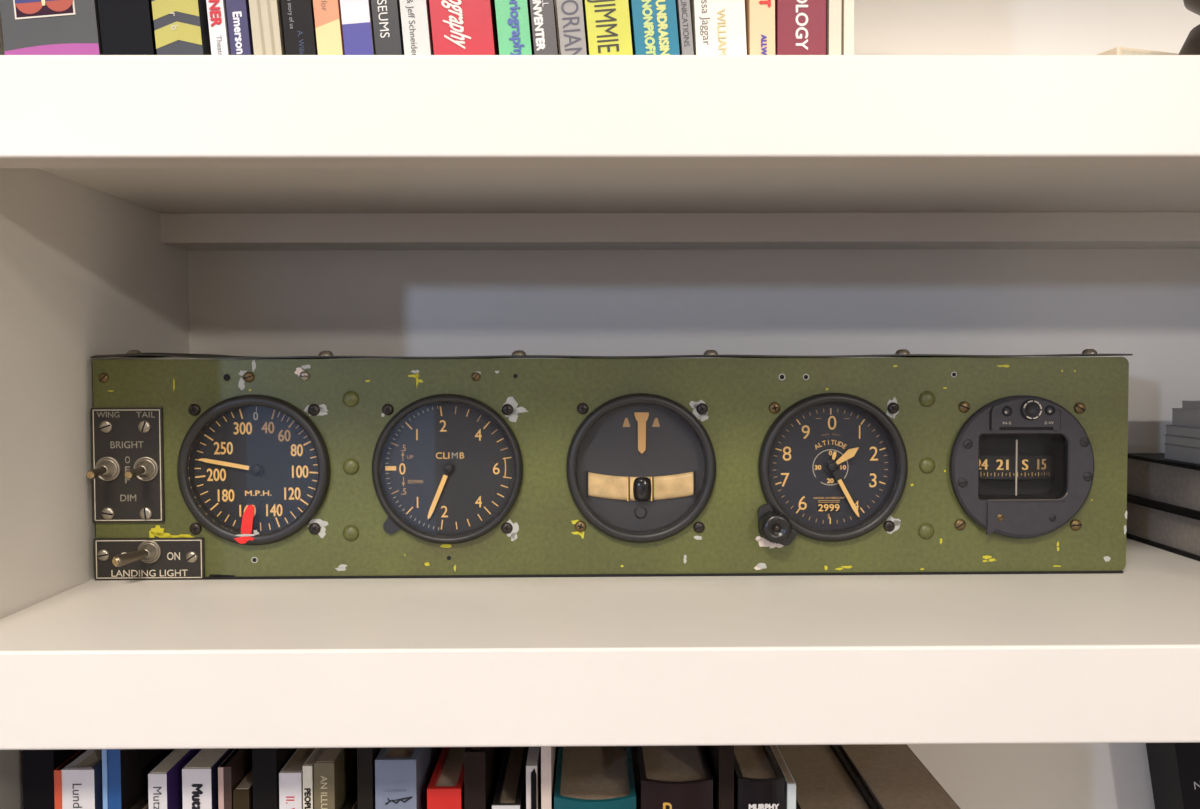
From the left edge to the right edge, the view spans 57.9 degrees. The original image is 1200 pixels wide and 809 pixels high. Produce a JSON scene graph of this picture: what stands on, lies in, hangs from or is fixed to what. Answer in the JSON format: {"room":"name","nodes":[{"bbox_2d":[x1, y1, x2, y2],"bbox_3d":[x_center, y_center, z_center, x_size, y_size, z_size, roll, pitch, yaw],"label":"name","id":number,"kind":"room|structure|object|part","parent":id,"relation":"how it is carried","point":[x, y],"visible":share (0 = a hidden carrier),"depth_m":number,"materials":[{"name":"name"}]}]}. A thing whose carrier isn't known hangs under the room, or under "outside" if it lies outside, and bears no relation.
{"room":"living room","nodes":[
{"label":"living room","id":0,"kind":"room"},
{"bbox_2d":[0,12,189,808],"bbox_3d":[-0.285,0.029,0.585,0.020,2.430,0.298,0,2,-1],"label":"panel","id":1,"kind":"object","parent":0,"point":[86,272],"depth_m":0.55,"materials":[{"name":"white paint"}]},
{"bbox_2d":[188,0,1199,808],"bbox_3d":[0.208,0.022,0.744,1.010,2.430,0.012,0,2,-1],"label":"wall","id":2,"kind":"structure","parent":0,"point":[1144,304],"depth_m":0.73,"materials":[{"name":"white paint"}]},
{"bbox_2d":[0,538,1199,749],"bbox_3d":[0.210,0.113,0.592,0.970,0.041,0.298,0,2,-1],"label":"shelf","id":3,"kind":"object","parent":2,"relation":"attached to","point":[969,658],"visible":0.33,"depth_m":0.44,"materials":[{"name":"white paint"}]},
{"bbox_2d":[86,349,1132,579],"bbox_3d":[0.008,0.030,0.618,0.561,0.124,0.108,0,2,-1],"label":"panel","id":4,"kind":"object","parent":3,"relation":"on","point":[326,465],"visible":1,"depth_m":0.59,"materials":[{"name":"green paint"}]},
{"bbox_2d":[86,457,120,480],"bbox_3d":[-0.263,0.035,0.570,0.013,0.013,0.021,0,2,-1],"label":"toggle switch","id":5,"kind":"object","parent":4,"relation":"attached to","point":[103,468],"depth_m":0.58,"materials":[{"name":"metal"}]},
{"bbox_2d":[91,407,164,522],"bbox_3d":[-0.253,0.033,0.580,0.038,0.062,0.004,0,2,-1],"label":"switch plate","id":6,"kind":"object","parent":4,"relation":"attached to","point":[123,439],"depth_m":0.58,"materials":[{"name":"metal"}]},
{"bbox_2d":[112,540,160,566],"bbox_3d":[-0.244,0.079,0.571,0.018,0.012,0.022,0,2,-1],"label":"toggle switch","id":7,"kind":"object","parent":4,"relation":"attached to","point":[125,553],"depth_m":0.58,"materials":[{"name":"metal"}]},
{"bbox_2d":[124,457,158,480],"bbox_3d":[-0.243,0.035,0.570,0.013,0.013,0.021,0,2,-1],"label":"toggle switch","id":8,"kind":"object","parent":4,"relation":"attached to","point":[135,468],"depth_m":0.58,"materials":[{"name":"metal"}]},
{"bbox_2d":[94,537,204,579],"bbox_3d":[-0.242,0.083,0.582,0.058,0.023,0.004,0,2,-1],"label":"switch plate","id":9,"kind":"object","parent":4,"relation":"attached to","point":[156,558],"depth_m":0.58,"materials":[{"name":"metal"}]},
{"bbox_3d":[-0.186,0.035,0.581,0.069,0.069,0.001,0,2,-1],"label":"glass","id":10,"kind":"part","parent":4,"relation":"part of","materials":[{"name":"clear glass"}]},
{"bbox_3d":[-0.082,0.035,0.583,0.072,0.072,0.001,0,2,-1],"label":"glass","id":11,"kind":"part","parent":4,"relation":"part of","materials":[{"name":"clear glass"}]},
{"bbox_3d":[0.008,-0.028,0.626,0.560,0.004,0.087,0,2,-1],"label":"lid","id":12,"kind":"part","parent":4,"relation":"part of","materials":[{"name":"green metal"}]},
{"bbox_3d":[0.022,0.034,0.586,0.070,0.070,0.001,0,2,-1],"label":"glass","id":13,"kind":"part","parent":4,"relation":"part of","materials":[{"name":"clear glass"}]},
{"bbox_3d":[0.094,0.066,0.581,0.017,0.017,0.012,0,2,-1],"label":"setting knob","id":14,"kind":"part","parent":4,"relation":"part of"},
{"bbox_3d":[0.126,0.034,0.588,0.070,0.070,0.001,0,2,-1],"label":"glass","id":15,"kind":"part","parent":4,"relation":"part of","materials":[{"name":"clear glass"}]},
{"bbox_2d":[1002,406,1011,415],"bbox_3d":[0.219,0.004,0.584,0.005,0.005,0.001,0,2,-1],"label":"screw","id":16,"kind":"object","parent":4,"relation":"attached to","point":[1004,413],"depth_m":0.58,"materials":[{"name":"metal"}]},
{"bbox_2d":[979,434,1052,494],"bbox_3d":[0.229,0.033,0.604,0.047,0.034,0.001,0,2,-1],"label":"compass","id":17,"kind":"object","parent":4,"relation":"on","point":[989,444],"depth_m":0.60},
{"bbox_3d":[0.233,0.062,0.587,0.047,0.018,0.002,0,2,-1],"label":"plate","id":18,"kind":"part","parent":4,"relation":"part of","materials":[{"name":"black metal"}]},
{"bbox_3d":[0.232,0.003,0.583,0.011,0.011,0.003,0,2,-1],"label":"adjuster knob","id":19,"kind":"part","parent":4,"relation":"part of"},
{"bbox_2d":[1045,405,1054,414],"bbox_3d":[0.242,0.003,0.584,0.005,0.005,0.001,0,2,-1],"label":"screw","id":20,"kind":"object","parent":4,"relation":"attached to","point":[1051,406],"depth_m":0.58,"materials":[{"name":"metal"}]},
{"bbox_3d":[0.229,0.034,0.590,0.048,0.035,0.001,0,2,-1],"label":"glass","id":21,"kind":"part","parent":4,"relation":"part of","materials":[{"name":"clear glass"}]},
{"bbox_2d":[1126,499,1199,560],"bbox_3d":[0.471,0.078,0.608,0.246,0.026,0.245,0,2,-1],"label":"book","id":22,"kind":"object","parent":3,"relation":"on","point":[1173,531],"visible":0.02,"depth_m":0.67,"materials":[{"name":"white paper"}]},
{"bbox_2d":[1127,453,1199,516],"bbox_3d":[0.468,0.051,0.606,0.242,0.029,0.235,0,2,-1],"label":"book","id":23,"kind":"object","parent":22,"relation":"on","point":[1152,479],"visible":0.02,"depth_m":0.67,"materials":[{"name":"white paper"}]},
{"bbox_2d":[1164,444,1199,463],"bbox_3d":[0.429,0.032,0.597,0.150,0.009,0.168,0,2,-1],"label":"book","id":24,"kind":"object","parent":23,"relation":"on","point":[1172,452],"visible":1,"depth_m":0.66,"materials":[{"name":"black paper"}]},
{"bbox_2d":[1165,435,1199,447],"bbox_3d":[0.429,0.025,0.597,0.150,0.006,0.168,0,2,-1],"label":"book","id":25,"kind":"object","parent":24,"relation":"on","point":[1169,439],"visible":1,"depth_m":0.66,"materials":[{"name":"black paper"}]},
{"bbox_2d":[1166,425,1199,438],"bbox_3d":[0.430,0.019,0.596,0.150,0.006,0.167,0,2,-1],"label":"book","id":26,"kind":"object","parent":25,"relation":"on","point":[1182,431],"visible":1,"depth_m":0.66,"materials":[{"name":"black paper"}]},
{"bbox_2d":[1172,408,1199,427],"bbox_3d":[0.432,0.010,0.594,0.150,0.011,0.164,0,2,-1],"label":"book","id":27,"kind":"object","parent":26,"relation":"on","point":[1180,417],"visible":1,"depth_m":0.66,"materials":[{"name":"grey paper"}]},
{"bbox_2d":[1181,400,1199,409],"bbox_3d":[0.433,0.003,0.590,0.150,0.005,0.156,0,2,-1],"label":"book","id":28,"kind":"object","parent":27,"relation":"on","point":[1195,405],"visible":1,"depth_m":0.66,"materials":[{"name":"grey paper"}]},
{"bbox_2d":[0,55,1199,213],"bbox_3d":[0.209,-0.125,0.584,0.970,0.041,0.298,0,2,-1],"label":"shelf","id":29,"kind":"object","parent":2,"relation":"attached to","point":[165,134],"visible":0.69,"depth_m":0.43,"materials":[{"name":"white paint"}]},
{"bbox_2d":[0,0,102,54],"bbox_3d":[-0.235,-0.274,0.527,0.060,0.262,0.181,0,2,-1],"label":"book","id":30,"kind":"object","parent":29,"relation":"on","point":[29,27],"visible":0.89,"depth_m":0.44,"materials":[{"name":"grey paper"}]},
{"bbox_2d":[97,0,156,54],"bbox_3d":[-0.204,-0.268,0.523,0.041,0.251,0.170,0,2,-1],"label":"book","id":31,"kind":"object","parent":29,"relation":"on","point":[126,26],"visible":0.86,"depth_m":0.44,"materials":[{"name":"black paper"}]},
{"bbox_2d":[152,0,210,54],"bbox_3d":[-0.181,-0.247,0.513,0.036,0.211,0.150,0,2,-1],"label":"book","id":32,"kind":"object","parent":29,"relation":"on","point":[181,27],"visible":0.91,"depth_m":0.44,"materials":[{"name":"yellow paper"}]},
{"bbox_2d":[206,0,230,54],"bbox_3d":[-0.163,-0.232,0.514,0.022,0.180,0.150,0,2,-1],"label":"book","id":33,"kind":"object","parent":29,"relation":"on","point":[216,9],"visible":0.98,"depth_m":0.44,"materials":[{"name":"white paper"}]},
{"bbox_2d":[226,0,253,54],"bbox_3d":[-0.154,-0.227,0.514,0.022,0.170,0.150,0,2,-1],"label":"book","id":34,"kind":"object","parent":29,"relation":"on","point":[238,11],"visible":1,"depth_m":0.44,"materials":[{"name":"purple paper"}]},
{"bbox_2d":[249,0,285,54],"bbox_3d":[-0.144,-0.242,0.514,0.027,0.200,0.150,0,2,-1],"label":"book","id":35,"kind":"object","parent":29,"relation":"on","point":[266,18],"visible":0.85,"depth_m":0.44,"materials":[{"name":"beige paper"}]},
{"bbox_2d":[281,0,317,54],"bbox_3d":[-0.130,-0.222,0.515,0.025,0.160,0.150,0,2,-1],"label":"book","id":36,"kind":"object","parent":29,"relation":"on","point":[297,15],"visible":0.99,"depth_m":0.44,"materials":[{"name":"black paper"}]},
{"bbox_2d":[313,0,344,54],"bbox_3d":[-0.118,-0.227,0.515,0.024,0.170,0.150,0,2,-1],"label":"book","id":37,"kind":"object","parent":29,"relation":"on","point":[327,13],"visible":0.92,"depth_m":0.44,"materials":[{"name":"yellow paper"}]},
{"bbox_2d":[340,0,375,54],"bbox_3d":[-0.107,-0.237,0.514,0.027,0.190,0.150,0,2,-1],"label":"book","id":38,"kind":"object","parent":29,"relation":"on","point":[357,19],"visible":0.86,"depth_m":0.44,"materials":[{"name":"purple paper"}]},
{"bbox_2d":[371,0,403,54],"bbox_3d":[-0.095,-0.242,0.514,0.027,0.200,0.150,0,2,-1],"label":"book","id":39,"kind":"object","parent":29,"relation":"on","point":[386,14],"visible":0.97,"depth_m":0.44,"materials":[{"name":"grey paper"}]},
{"bbox_2d":[400,0,433,54],"bbox_3d":[-0.084,-0.242,0.515,0.027,0.200,0.150,0,2,-1],"label":"book","id":40,"kind":"object","parent":29,"relation":"on","point":[415,14],"visible":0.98,"depth_m":0.44,"materials":[{"name":"white paper"}]},
{"bbox_2d":[429,0,498,54],"bbox_3d":[-0.065,-0.248,0.514,0.042,0.211,0.150,0,2,-1],"label":"book","id":41,"kind":"object","parent":29,"relation":"on","point":[459,27],"visible":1,"depth_m":0.44,"materials":[{"name":"red paper"}]},
{"bbox_2d":[495,0,533,54],"bbox_3d":[-0.043,-0.238,0.515,0.029,0.190,0.150,0,2,-1],"label":"book","id":42,"kind":"object","parent":29,"relation":"on","point":[513,17],"visible":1,"depth_m":0.44,"materials":[{"name":"green paper"}]},
{"bbox_2d":[530,0,558,54],"bbox_3d":[-0.031,-0.237,0.515,0.025,0.190,0.150,0,2,-1],"label":"book","id":43,"kind":"object","parent":29,"relation":"on","point":[544,29],"visible":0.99,"depth_m":0.44,"materials":[{"name":"grey paper"}]},
{"bbox_2d":[556,0,586,54],"bbox_3d":[-0.019,-0.238,0.515,0.026,0.190,0.150,0,2,-1],"label":"book","id":44,"kind":"object","parent":29,"relation":"on","point":[570,12],"visible":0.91,"depth_m":0.44,"materials":[{"name":"grey paper"}]},
{"bbox_2d":[582,0,632,54],"bbox_3d":[-0.005,-0.243,0.515,0.034,0.201,0.150,0,2,-1],"label":"book","id":45,"kind":"object","parent":29,"relation":"on","point":[606,22],"visible":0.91,"depth_m":0.44,"materials":[{"name":"yellow paper"}]},
{"bbox_2d":[628,0,679,54],"bbox_3d":[0.015,-0.242,0.515,0.034,0.202,0.150,0,2,-1],"label":"book","id":46,"kind":"object","parent":29,"relation":"on","point":[653,23],"visible":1,"depth_m":0.44,"materials":[{"name":"blue paper"}]},
{"bbox_2d":[675,0,693,54],"bbox_3d":[0.028,-0.237,0.516,0.020,0.190,0.150,0,2,-1],"label":"book","id":47,"kind":"object","parent":29,"relation":"on","point":[683,13],"visible":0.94,"depth_m":0.44,"materials":[{"name":"grey paper"}]},
{"bbox_2d":[690,0,746,54],"bbox_3d":[0.045,-0.243,0.516,0.029,0.201,0.150,0,2,-1],"label":"book","id":48,"kind":"object","parent":29,"relation":"on","point":[718,26],"visible":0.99,"depth_m":0.44,"materials":[{"name":"white paper"}]},
{"bbox_2d":[745,0,774,54],"bbox_3d":[0.065,-0.242,0.516,0.010,0.202,0.150,-1,2,-1],"label":"book","id":49,"kind":"object","parent":29,"relation":"on","point":[759,14],"visible":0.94,"depth_m":0.44,"materials":[{"name":"beige paper"}]},
{"bbox_2d":[775,0,825,54],"bbox_3d":[0.082,-0.243,0.516,0.020,0.200,0.150,0,2,-1],"label":"book","id":50,"kind":"object","parent":29,"relation":"on","point":[800,25],"visible":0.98,"depth_m":0.44,"materials":[{"name":"red paper"}]},
{"bbox_2d":[826,0,841,54],"bbox_3d":[0.095,-0.238,0.517,0.005,0.190,0.150,0,2,-1],"label":"book","id":51,"kind":"object","parent":29,"relation":"on","point":[833,7],"visible":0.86,"depth_m":0.45,"materials":[{"name":"white paper"}]},
{"bbox_2d":[841,0,853,54],"bbox_3d":[0.101,-0.238,0.517,0.004,0.190,0.150,0,2,-1],"label":"book","id":52,"kind":"object","parent":29,"relation":"on","point":[847,16],"visible":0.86,"depth_m":0.45,"materials":[{"name":"white paper"}]},
{"bbox_2d":[1096,47,1177,54],"bbox_3d":[0.289,-0.154,0.562,0.160,0.018,0.110,-1,2,-19],"label":"book","id":53,"kind":"object","parent":29,"relation":"on","point":[1118,50],"visible":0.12,"depth_m":0.49,"materials":[{"name":"beige paper"}]},
{"bbox_2d":[1178,0,1199,54],"bbox_3d":[0.286,-0.204,0.468,0.066,0.124,0.066,0,2,-1],"label":"ornament","id":54,"kind":"object","parent":29,"relation":"on","point":[1191,46],"visible":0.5,"depth_m":0.47,"materials":[{"name":"brown metal"}]},
{"bbox_2d":[160,212,1199,249],"bbox_3d":[0.208,-0.113,0.710,0.970,0.018,0.046,0,2,-1],"label":"trim","id":55,"kind":"structure","parent":2,"relation":"attached to","point":[872,230],"depth_m":0.69,"materials":[{"name":"white paint"}]},
{"bbox_3d":[0.211,0.418,0.604,0.970,0.041,0.298,0,2,-1],"label":"shelf","id":56,"kind":"object","parent":2,"relation":"attached to","visible":0},
{"bbox_2d":[22,749,81,808],"bbox_3d":[-0.244,0.272,0.570,0.013,0.256,0.190,0,2,-1],"label":"book","id":57,"kind":"object","parent":56,"relation":"on","point":[39,766],"visible":0.02,"depth_m":0.47,"materials":[{"name":"black paper"}]},
{"bbox_2d":[54,749,102,808],"bbox_3d":[-0.229,0.278,0.570,0.017,0.245,0.191,0,2,-1],"label":"book","id":58,"kind":"object","parent":56,"relation":"on","point":[78,781],"visible":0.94,"depth_m":0.47,"materials":[{"name":"white paper"}]},
{"bbox_2d":[102,749,173,808],"bbox_3d":[-0.213,0.272,0.570,0.008,0.256,0.191,0,2,-1],"label":"book","id":59,"kind":"object","parent":56,"relation":"on","point":[125,772],"visible":0.02,"depth_m":0.48,"materials":[{"name":"blue paper"}]},
{"bbox_2d":[130,791,148,808],"bbox_3d":[-0.203,0.287,0.571,0.010,0.225,0.190,0,2,-1],"label":"book","id":60,"kind":"object","parent":56,"relation":"on","point":[142,803],"visible":0.02,"depth_m":0.49,"materials":[{"name":"black paper"}]},
{"bbox_2d":[148,749,201,808],"bbox_3d":[-0.193,0.278,0.571,0.008,0.243,0.190,0,2,-1],"label":"book","id":61,"kind":"object","parent":56,"relation":"on","point":[165,780],"visible":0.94,"depth_m":0.48,"materials":[{"name":"paper"}]},
{"bbox_2d":[182,749,233,808],"bbox_3d":[-0.176,0.277,0.571,0.013,0.245,0.190,0,2,-1],"label":"book","id":62,"kind":"object","parent":56,"relation":"on","point":[200,775],"visible":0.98,"depth_m":0.47,"materials":[{"name":"white paper"}]},
{"bbox_2d":[218,748,251,808],"bbox_3d":[-0.164,0.277,0.571,0.006,0.246,0.190,0,2,-1],"label":"book","id":63,"kind":"object","parent":56,"relation":"on","point":[232,770],"visible":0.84,"depth_m":0.47,"materials":[{"name":"brown paper"}]},
{"bbox_2d":[233,768,252,808],"bbox_3d":[-0.157,0.282,0.571,0.007,0.236,0.190,0,2,-1],"label":"book","id":64,"kind":"object","parent":56,"relation":"on","point":[243,792],"visible":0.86,"depth_m":0.47,"materials":[{"name":"brown paper"}]},
{"bbox_2d":[252,748,297,808],"bbox_3d":[-0.146,0.272,0.571,0.010,0.255,0.190,0,2,-1],"label":"book","id":65,"kind":"object","parent":56,"relation":"on","point":[267,763],"visible":0.02,"depth_m":0.47,"materials":[{"name":"black paper"}]},
{"bbox_2d":[279,748,314,808],"bbox_3d":[-0.135,0.278,0.571,0.010,0.243,0.190,0,2,-1],"label":"book","id":66,"kind":"object","parent":56,"relation":"on","point":[291,774],"visible":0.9,"depth_m":0.47,"materials":[{"name":"white paper"}]},
{"bbox_2d":[303,748,323,808],"bbox_3d":[-0.128,0.277,0.571,0.004,0.246,0.190,0,2,-1],"label":"book","id":67,"kind":"object","parent":56,"relation":"on","point":[308,767],"visible":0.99,"depth_m":0.47,"materials":[{"name":"white paper"}]},
{"bbox_2d":[314,748,356,808],"bbox_3d":[-0.121,0.276,0.571,0.009,0.247,0.190,0,2,-1],"label":"book","id":68,"kind":"object","parent":56,"relation":"on","point":[335,769],"visible":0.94,"depth_m":0.48,"materials":[{"name":"beige paper"}]},
{"bbox_2d":[342,783,357,808],"bbox_3d":[-0.111,0.288,0.572,0.007,0.224,0.190,0,2,-1],"label":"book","id":69,"kind":"object","parent":56,"relation":"on","point":[352,801],"visible":0.02,"depth_m":0.49,"materials":[{"name":"black paper"}]},
{"bbox_2d":[357,748,380,808],"bbox_3d":[-0.103,0.272,0.571,0.006,0.255,0.190,0,2,-1],"label":"book","id":70,"kind":"object","parent":56,"relation":"on","point":[366,757],"visible":0.02,"depth_m":0.47,"materials":[{"name":"black paper"}]},
{"bbox_2d":[375,747,442,808],"bbox_3d":[-0.090,0.275,0.571,0.018,0.248,0.191,0,2,-1],"label":"book","id":71,"kind":"object","parent":56,"relation":"on","point":[403,775],"visible":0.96,"depth_m":0.47,"materials":[{"name":"paper"}]},
{"bbox_2d":[427,747,464,808],"bbox_3d":[-0.069,0.282,0.572,0.015,0.236,0.190,0,2,-1],"label":"book","id":72,"kind":"object","parent":56,"relation":"on","point":[445,790],"visible":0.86,"depth_m":0.48,"materials":[{"name":"red paper"}]},
{"bbox_2d":[464,747,504,808],"bbox_3d":[-0.055,0.274,0.572,0.009,0.252,0.190,0,2,-1],"label":"book","id":73,"kind":"object","parent":56,"relation":"on","point":[482,765],"visible":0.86,"depth_m":0.47,"materials":[{"name":"black paper"}]},
{"bbox_2d":[492,747,528,808],"bbox_3d":[-0.042,0.285,0.572,0.012,0.228,0.191,0,2,-1],"label":"book","id":74,"kind":"object","parent":56,"relation":"on","point":[510,792],"visible":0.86,"depth_m":0.51,"materials":[{"name":"black paper"}]},
{"bbox_2d":[526,747,540,808],"bbox_3d":[-0.030,0.277,0.572,0.005,0.245,0.191,0,2,-1],"label":"book","id":75,"kind":"object","parent":56,"relation":"on","point":[533,765],"visible":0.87,"depth_m":0.47,"materials":[{"name":"white paper"}]},
{"bbox_2d":[541,747,557,808],"bbox_3d":[-0.024,0.272,0.572,0.004,0.255,0.190,0,2,-1],"label":"book","id":76,"kind":"object","parent":56,"relation":"on","point":[548,754],"visible":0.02,"depth_m":0.47,"materials":[{"name":"white paper"}]},
{"bbox_2d":[554,746,635,808],"bbox_3d":[-0.003,0.283,0.570,0.036,0.232,0.196,0,2,-1],"label":"book","id":77,"kind":"object","parent":56,"relation":"on","point":[587,777],"visible":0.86,"depth_m":0.50,"materials":[{"name":"paper"}]},
{"bbox_2d":[631,746,712,808],"bbox_3d":[0.033,0.280,0.571,0.032,0.239,0.195,0,2,-1],"label":"book","id":78,"kind":"object","parent":56,"relation":"on","point":[665,777],"visible":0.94,"depth_m":0.48,"materials":[{"name":"paper"}]},
{"bbox_2d":[703,745,733,808],"bbox_3d":[0.055,0.272,0.573,0.007,0.254,0.190,0,2,-1],"label":"book","id":79,"kind":"object","parent":56,"relation":"on","point":[720,759],"visible":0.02,"depth_m":0.47,"materials":[{"name":"black paper"}]},
{"bbox_2d":[734,745,784,808],"bbox_3d":[0.070,0.279,0.571,0.021,0.239,0.194,0,2,-1],"label":"book","id":80,"kind":"object","parent":56,"relation":"on","point":[759,780],"visible":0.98,"depth_m":0.48,"materials":[{"name":"black paper"}]},
{"bbox_2d":[770,745,795,808],"bbox_3d":[0.083,0.281,0.574,0.004,0.237,0.190,0,2,-1],"label":"book","id":81,"kind":"object","parent":56,"relation":"on","point":[790,785],"visible":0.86,"depth_m":0.48,"materials":[{"name":"white paper"}]},
{"bbox_2d":[777,745,877,808],"bbox_3d":[0.113,0.295,0.579,0.040,0.207,0.200,0,2,-1],"label":"book","id":82,"kind":"object","parent":56,"relation":"on","point":[824,778],"visible":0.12,"depth_m":0.56,"materials":[{"name":"beige paper"}]},
{"bbox_2d":[837,744,959,808],"bbox_3d":[0.153,0.294,0.580,0.037,0.209,0.200,0,2,-1],"label":"book","id":83,"kind":"object","parent":56,"relation":"on","point":[894,777],"visible":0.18,"depth_m":0.55,"materials":[{"name":"beige paper"}]},
{"bbox_2d":[1146,743,1199,808],"bbox_3d":[0.395,0.274,0.716,0.071,0.238,0.040,0,2,-1],"label":"book","id":84,"kind":"object","parent":56,"relation":"on","point":[1174,768],"visible":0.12,"depth_m":0.70,"materials":[{"name":"black paper"}]}
]}

